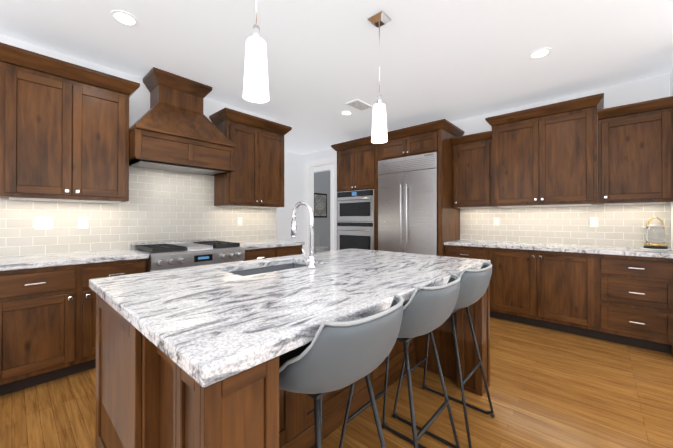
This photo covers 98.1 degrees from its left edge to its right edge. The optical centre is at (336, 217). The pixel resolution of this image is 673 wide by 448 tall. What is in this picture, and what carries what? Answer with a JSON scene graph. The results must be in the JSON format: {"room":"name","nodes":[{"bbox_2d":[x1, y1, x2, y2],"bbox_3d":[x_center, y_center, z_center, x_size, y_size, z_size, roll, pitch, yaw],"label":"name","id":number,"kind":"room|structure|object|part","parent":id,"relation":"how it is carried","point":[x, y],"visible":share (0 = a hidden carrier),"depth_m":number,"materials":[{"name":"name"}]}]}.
{"room":"kitchen","nodes":[
{"label":"kitchen","id":0,"kind":"room"},
{"bbox_2d":[0,34,275,256],"bbox_3d":[-2.535,-0.127,2.672,0.130,2.720,4.720,0,0,42],"label":"wall","id":1,"kind":"structure","parent":0,"point":[139,103],"depth_m":3.04,"materials":[{"name":"white paint"}]},
{"bbox_2d":[0,42,139,202],"bbox_3d":[-2.302,-0.702,2.524,0.415,1.112,0.929,0,0,42],"label":"upper cabinet","id":2,"kind":"object","parent":1,"relation":"attached to","point":[64,131],"visible":1,"depth_m":2.38,"materials":[{"name":"brown wood"}]},
{"bbox_2d":[0,166,275,256],"bbox_3d":[-1.830,-0.103,3.349,0.010,0.847,2.770,0,0,42],"label":"backsplash","id":3,"kind":"structure","parent":1,"relation":"attached to","point":[164,206],"depth_m":3.08,"materials":[{"name":"tile"}]},
{"bbox_2d":[34,216,52,229],"bbox_3d":[-2.544,0.045,2.541,0.008,0.115,0.115,0,0,42],"label":"electrical outlet","id":4,"kind":"object","parent":3,"relation":"attached to","point":[43,222],"depth_m":2.54,"materials":[{"name":"white plastic"}]},
{"bbox_2d":[78,217,87,228],"bbox_3d":[-2.370,0.046,2.734,0.008,0.115,0.075,0,0,42],"label":"electrical outlet","id":5,"kind":"object","parent":3,"relation":"attached to","point":[82,221],"depth_m":2.73,"materials":[{"name":"white plastic"}]},
{"bbox_2d":[237,217,241,225],"bbox_3d":[-1.299,0.051,3.923,0.008,0.115,0.075,0,0,42],"label":"electrical outlet","id":6,"kind":"object","parent":3,"relation":"attached to","point":[239,219],"depth_m":3.92,"materials":[{"name":"white plastic"}]},
{"bbox_2d":[129,67,235,175],"bbox_3d":[-1.661,-1.003,3.137,0.548,0.958,0.960,0,0,42],"label":"range hood","id":7,"kind":"object","parent":1,"relation":"attached to","point":[174,128],"visible":0.98,"depth_m":3.01,"materials":[{"name":"brown wood"}]},
{"bbox_2d":[209,107,291,207],"bbox_3d":[-1.102,-0.703,3.855,0.415,1.127,0.978,0,0,42],"label":"upper cabinet","id":8,"kind":"object","parent":1,"relation":"attached to","point":[255,179],"visible":0.98,"depth_m":3.69,"materials":[{"name":"brown wood"}]},
{"bbox_2d":[276,151,301,241],"bbox_3d":[-2.053,-0.113,5.522,0.130,2.720,3.600,0,0,42],"label":"wall","id":9,"kind":"structure","parent":0,"point":[292,180],"depth_m":6.56,"materials":[{"name":"white paint"}]},
{"bbox_2d":[314,164,334,250],"bbox_3d":[-0.426,-0.105,7.156,2.600,2.720,0.106,0,0,42],"label":"wall","id":10,"kind":"structure","parent":0,"point":[322,186],"depth_m":6.94,"materials":[{"name":"grey paint"}]},
{"bbox_2d":[314,193,326,217],"bbox_3d":[-0.491,-0.368,8.706,0.027,0.720,0.580,0,0,42],"label":"picture frame","id":11,"kind":"object","parent":10,"relation":"attached to","point":[320,205],"visible":0.82,"depth_m":8.70,"materials":[{"name":"black wood"}]},
{"bbox_2d":[305,157,336,253],"bbox_3d":[-0.359,-0.007,6.782,1.580,2.520,0.580,0,0,42],"label":"door frame","id":12,"kind":"structure","parent":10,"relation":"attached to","point":[313,167],"depth_m":6.69,"materials":[{"name":"white"}]},
{"bbox_2d":[0,317,672,447],"bbox_3d":[0.246,1.265,3.040,9.300,0.060,9.400,0,0,42],"label":"floor","id":13,"kind":"structure","parent":0,"point":[549,388],"depth_m":1.92,"materials":[{"name":"brown wood"}]},
{"bbox_2d":[0,258,147,395],"bbox_3d":[-2.204,0.795,2.447,0.653,0.874,0.936,0,0,42],"label":"base cabinet","id":14,"kind":"object","parent":13,"relation":"on","point":[47,324],"visible":0.83,"depth_m":2.14,"materials":[{"name":"brown wood"}]},
{"bbox_2d":[0,240,304,270],"bbox_3d":[-1.600,0.340,3.124,0.645,0.040,2.788,0,0,42],"label":"countertop","id":15,"kind":"structure","parent":14,"relation":"on","point":[32,261],"depth_m":2.39,"materials":[{"name":"stone"}]},
{"bbox_2d":[131,239,244,271],"bbox_3d":[-1.550,0.752,3.103,0.745,0.966,0.905,0,0,42],"label":"range","id":16,"kind":"object","parent":13,"relation":"on","point":[173,255],"visible":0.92,"depth_m":2.89,"materials":[{"name":"silver metal"}]},
{"bbox_2d":[243,245,301,260],"bbox_3d":[-0.972,0.801,3.814,0.653,0.874,0.919,0,0,42],"label":"base cabinet","id":17,"kind":"object","parent":13,"relation":"on","point":[256,254],"visible":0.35,"depth_m":3.58,"materials":[{"name":"brown wood"}]},
{"bbox_2d":[95,263,489,447],"bbox_3d":[-0.057,0.792,1.812,1.308,0.874,2.091,0,0,42],"label":"kitchen island","id":18,"kind":"object","parent":13,"relation":"on","point":[149,394],"visible":0.27,"depth_m":1.08,"materials":[{"name":"brown wood"}]},
{"bbox_2d":[89,248,490,386],"bbox_3d":[-0.055,0.332,1.813,1.316,0.044,2.103,0,0,42],"label":"island countertop","id":19,"kind":"structure","parent":18,"relation":"on","point":[205,326],"depth_m":1.11,"materials":[{"name":"stone"}]},
{"bbox_2d":[230,263,306,275],"bbox_3d":[-0.414,0.460,1.915,0.394,0.208,0.664,0,0,42],"label":"sink","id":20,"kind":"object","parent":19,"relation":"in","point":[264,270],"visible":0.06,"depth_m":2.10,"materials":[{"name":"grey metal"}]},
{"bbox_2d":[291,201,315,268],"bbox_3d":[-0.233,0.101,1.835,0.220,0.418,0.119,0,0,42],"label":"faucet","id":21,"kind":"object","parent":19,"relation":"on","point":[310,261],"visible":1,"depth_m":1.80,"materials":[{"name":"silver metal"}]},
{"bbox_2d":[314,233,328,252],"bbox_3d":[-0.510,0.845,8.192,0.678,0.830,0.420,0,0,42],"label":"toilet","id":22,"kind":"object","parent":13,"relation":"on","point":[318,247],"visible":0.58,"depth_m":8.28,"materials":[{"name":"white ceramic"}]},
{"bbox_2d":[279,294,403,447],"bbox_3d":[-0.041,0.747,1.012,0.497,0.956,0.470,0,0,42],"label":"stool","id":23,"kind":"object","parent":13,"relation":"on","point":[332,356],"visible":0.85,"depth_m":0.79,"materials":[{"name":"grey plastic"}]},
{"bbox_3d":[-0.034,0.411,1.007,0.492,0.274,0.479,0,0,42],"label":"seat","id":24,"kind":"part","parent":23,"relation":"part of","materials":[{"name":"grey plastic"}]},
{"bbox_2d":[335,139,378,250],"bbox_3d":[0.556,-0.008,5.130,0.910,2.506,0.683,0,0,42],"label":"tall cabinet","id":25,"kind":"object","parent":13,"relation":"on","point":[357,162],"depth_m":4.83,"materials":[{"name":"brown wood"}]},
{"bbox_2d":[337,189,373,249],"bbox_3d":[0.286,0.179,4.879,0.775,1.270,0.090,0,0,42],"label":"wall ovens","id":26,"kind":"object","parent":25,"relation":"in","point":[355,219],"visible":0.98,"depth_m":4.86,"materials":[{"name":"silver metal"}]},
{"bbox_2d":[339,273,460,447],"bbox_3d":[0.314,0.749,1.406,0.497,0.956,0.470,0,0,42],"label":"stool","id":27,"kind":"object","parent":13,"relation":"on","point":[426,310],"visible":0.67,"depth_m":1.21,"materials":[{"name":"grey plastic"}]},
{"bbox_3d":[0.321,0.413,1.401,0.492,0.274,0.479,0,0,42],"label":"seat","id":28,"kind":"part","parent":27,"relation":"part of","materials":[{"name":"grey plastic"}]},
{"bbox_2d":[378,152,437,255],"bbox_3d":[1.209,0.177,4.469,0.937,2.130,0.775,0,0,42],"label":"refrigerator","id":29,"kind":"object","parent":13,"relation":"on","point":[407,204],"visible":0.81,"depth_m":4.18,"materials":[{"name":"silver metal"}]},
{"bbox_2d":[392,262,494,447],"bbox_3d":[0.669,0.751,1.799,0.497,0.956,0.470,0,0,42],"label":"stool","id":30,"kind":"object","parent":13,"relation":"on","point":[474,284],"visible":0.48,"depth_m":1.62,"materials":[{"name":"grey plastic"}]},
{"bbox_3d":[0.676,0.415,1.795,0.492,0.274,0.479,0,0,42],"label":"seat","id":31,"kind":"part","parent":30,"relation":"part of","materials":[{"name":"grey plastic"}]},
{"bbox_2d":[445,245,484,259],"bbox_3d":[1.860,0.802,3.994,0.535,0.874,0.620,0,0,42],"label":"base cabinet","id":32,"kind":"object","parent":13,"relation":"on","point":[450,250],"depth_m":3.76,"materials":[{"name":"brown wood"}]},
{"bbox_2d":[444,240,672,257],"bbox_3d":[2.430,0.342,3.464,2.090,0.040,0.645,0,0,42],"label":"countertop","id":33,"kind":"structure","parent":32,"relation":"on","point":[614,250],"depth_m":3.15,"materials":[{"name":"stone"}]},
{"bbox_2d":[640,217,671,250],"bbox_3d":[3.197,0.156,2.930,0.224,0.327,0.224,0,0,42],"label":"kettle","id":34,"kind":"object","parent":33,"relation":"on","point":[655,237],"visible":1,"depth_m":2.89,"materials":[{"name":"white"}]},
{"bbox_2d":[485,247,596,338],"bbox_3d":[2.434,0.800,3.476,1.010,0.874,0.620,0,0,42],"label":"base cabinet","id":35,"kind":"object","parent":13,"relation":"on","point":[553,290],"depth_m":3.20,"materials":[{"name":"brown wood"}]},
{"bbox_2d":[597,254,672,356],"bbox_3d":[3.008,0.797,2.959,0.535,0.874,0.620,0,0,42],"label":"base cabinet","id":36,"kind":"object","parent":13,"relation":"on","point":[625,300],"depth_m":2.74,"materials":[{"name":"brown wood"}]},
{"bbox_2d":[0,0,672,154],"bbox_3d":[0.246,-1.515,3.053,9.300,0.060,9.400,0,0,42],"label":"ceiling","id":37,"kind":"structure","parent":0,"point":[452,60],"depth_m":2.57,"materials":[{"name":"white paint"}]},
{"bbox_2d":[111,10,138,25],"bbox_3d":[-1.578,-1.485,2.179,0.170,0.007,0.170,0,0,42],"label":"recessed light","id":38,"kind":"object","parent":37,"relation":"in","point":[124,18],"visible":1,"depth_m":2.17,"materials":[{"name":"white"}]},
{"bbox_2d":[243,0,268,102],"bbox_3d":[-0.384,-1.033,1.397,0.130,0.919,0.130,0,0,42],"label":"pendant light","id":39,"kind":"object","parent":37,"relation":"hanging from","point":[255,88],"visible":1,"depth_m":1.35,"materials":[{"name":"white glass"},{"name":"chrome"}]},
{"bbox_2d":[341,111,351,114],"bbox_3d":[0.141,-1.476,4.117,0.170,0.007,0.170,0,0,42],"label":"recessed light","id":40,"kind":"object","parent":37,"relation":"in","point":[346,112],"visible":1,"depth_m":4.11,"materials":[{"name":"white"}]},
{"bbox_2d":[345,99,372,110],"bbox_3d":[0.304,-1.474,3.835,0.200,0.014,0.340,0,0,42],"label":"ceiling vent","id":41,"kind":"object","parent":37,"relation":"in","point":[358,104],"visible":0.96,"depth_m":3.81,"materials":[{"name":"white metal"}]},
{"bbox_2d":[367,10,391,142],"bbox_3d":[0.319,-1.029,2.177,0.130,0.919,0.130,0,0,42],"label":"pendant light","id":42,"kind":"object","parent":37,"relation":"hanging from","point":[379,19],"visible":0.98,"depth_m":2.14,"materials":[{"name":"white glass"}]},
{"bbox_2d":[529,48,551,58],"bbox_3d":[1.836,-1.483,2.637,0.170,0.007,0.170,0,0,42],"label":"recessed light","id":43,"kind":"object","parent":37,"relation":"in","point":[539,53],"visible":1,"depth_m":2.63,"materials":[{"name":"white"}]},
{"bbox_2d":[302,74,670,253],"bbox_3d":[1.661,-0.117,4.692,9.000,2.720,0.140,0,0,42],"label":"wall","id":44,"kind":"structure","parent":0,"point":[652,88],"depth_m":3.38,"materials":[{"name":"white paint"}]},
{"bbox_2d":[379,131,402,160],"bbox_3d":[1.092,-1.077,4.653,0.533,0.371,0.683,0,0,42],"label":"upper cabinet","id":45,"kind":"object","parent":44,"relation":"attached to","point":[389,149],"depth_m":4.44,"materials":[{"name":"brown wood"}]},
{"bbox_2d":[399,123,458,162],"bbox_3d":[1.397,-1.079,4.377,0.534,0.371,0.683,0,0,42],"label":"upper cabinet","id":46,"kind":"object","parent":44,"relation":"attached to","point":[434,137],"depth_m":4.07,"materials":[{"name":"brown wood"}]},
{"bbox_2d":[450,131,495,208],"bbox_3d":[1.929,-0.629,4.084,0.521,0.982,0.405,0,0,42],"label":"upper cabinet","id":47,"kind":"object","parent":44,"relation":"attached to","point":[471,170],"visible":0.88,"depth_m":3.97,"materials":[{"name":"brown wood"}]},
{"bbox_2d":[485,93,603,207],"bbox_3d":[2.484,-0.712,3.547,1.126,1.142,0.460,0,0,42],"label":"upper cabinet","id":48,"kind":"object","parent":44,"relation":"attached to","point":[544,156],"visible":1,"depth_m":3.37,"materials":[{"name":"brown wood"}]},
{"bbox_2d":[460,203,670,248],"bbox_3d":[2.647,0.086,3.701,2.100,0.472,0.010,0,0,42],"label":"backsplash","id":49,"kind":"structure","parent":44,"relation":"attached to","point":[620,225],"depth_m":3.54,"materials":[{"name":"tile"}]},
{"bbox_2d":[493,217,499,225],"bbox_3d":[2.226,0.052,4.067,0.075,0.115,0.008,0,0,42],"label":"electrical outlet","id":50,"kind":"object","parent":49,"relation":"attached to","point":[496,220],"depth_m":4.07,"materials":[{"name":"white plastic"}]},
{"bbox_2d":[590,217,597,226],"bbox_3d":[2.984,0.049,3.385,0.075,0.115,0.008,0,0,42],"label":"electrical outlet","id":51,"kind":"object","parent":49,"relation":"attached to","point":[593,221],"depth_m":3.38,"materials":[{"name":"white plastic"}]},
{"bbox_2d":[597,96,672,204],"bbox_3d":[3.086,-0.639,3.041,0.548,0.992,0.405,0,0,42],"label":"upper cabinet","id":52,"kind":"object","parent":44,"relation":"attached to","point":[635,153],"visible":1,"depth_m":2.93,"materials":[{"name":"brown wood"}]},
{"bbox_2d":[670,68,672,250],"bbox_3d":[3.216,-0.127,2.659,0.138,2.720,0.800,0,0,42],"label":"wall","id":53,"kind":"structure","parent":0,"point":[671,83],"depth_m":2.94,"materials":[{"name":"white paint"}]}
]}

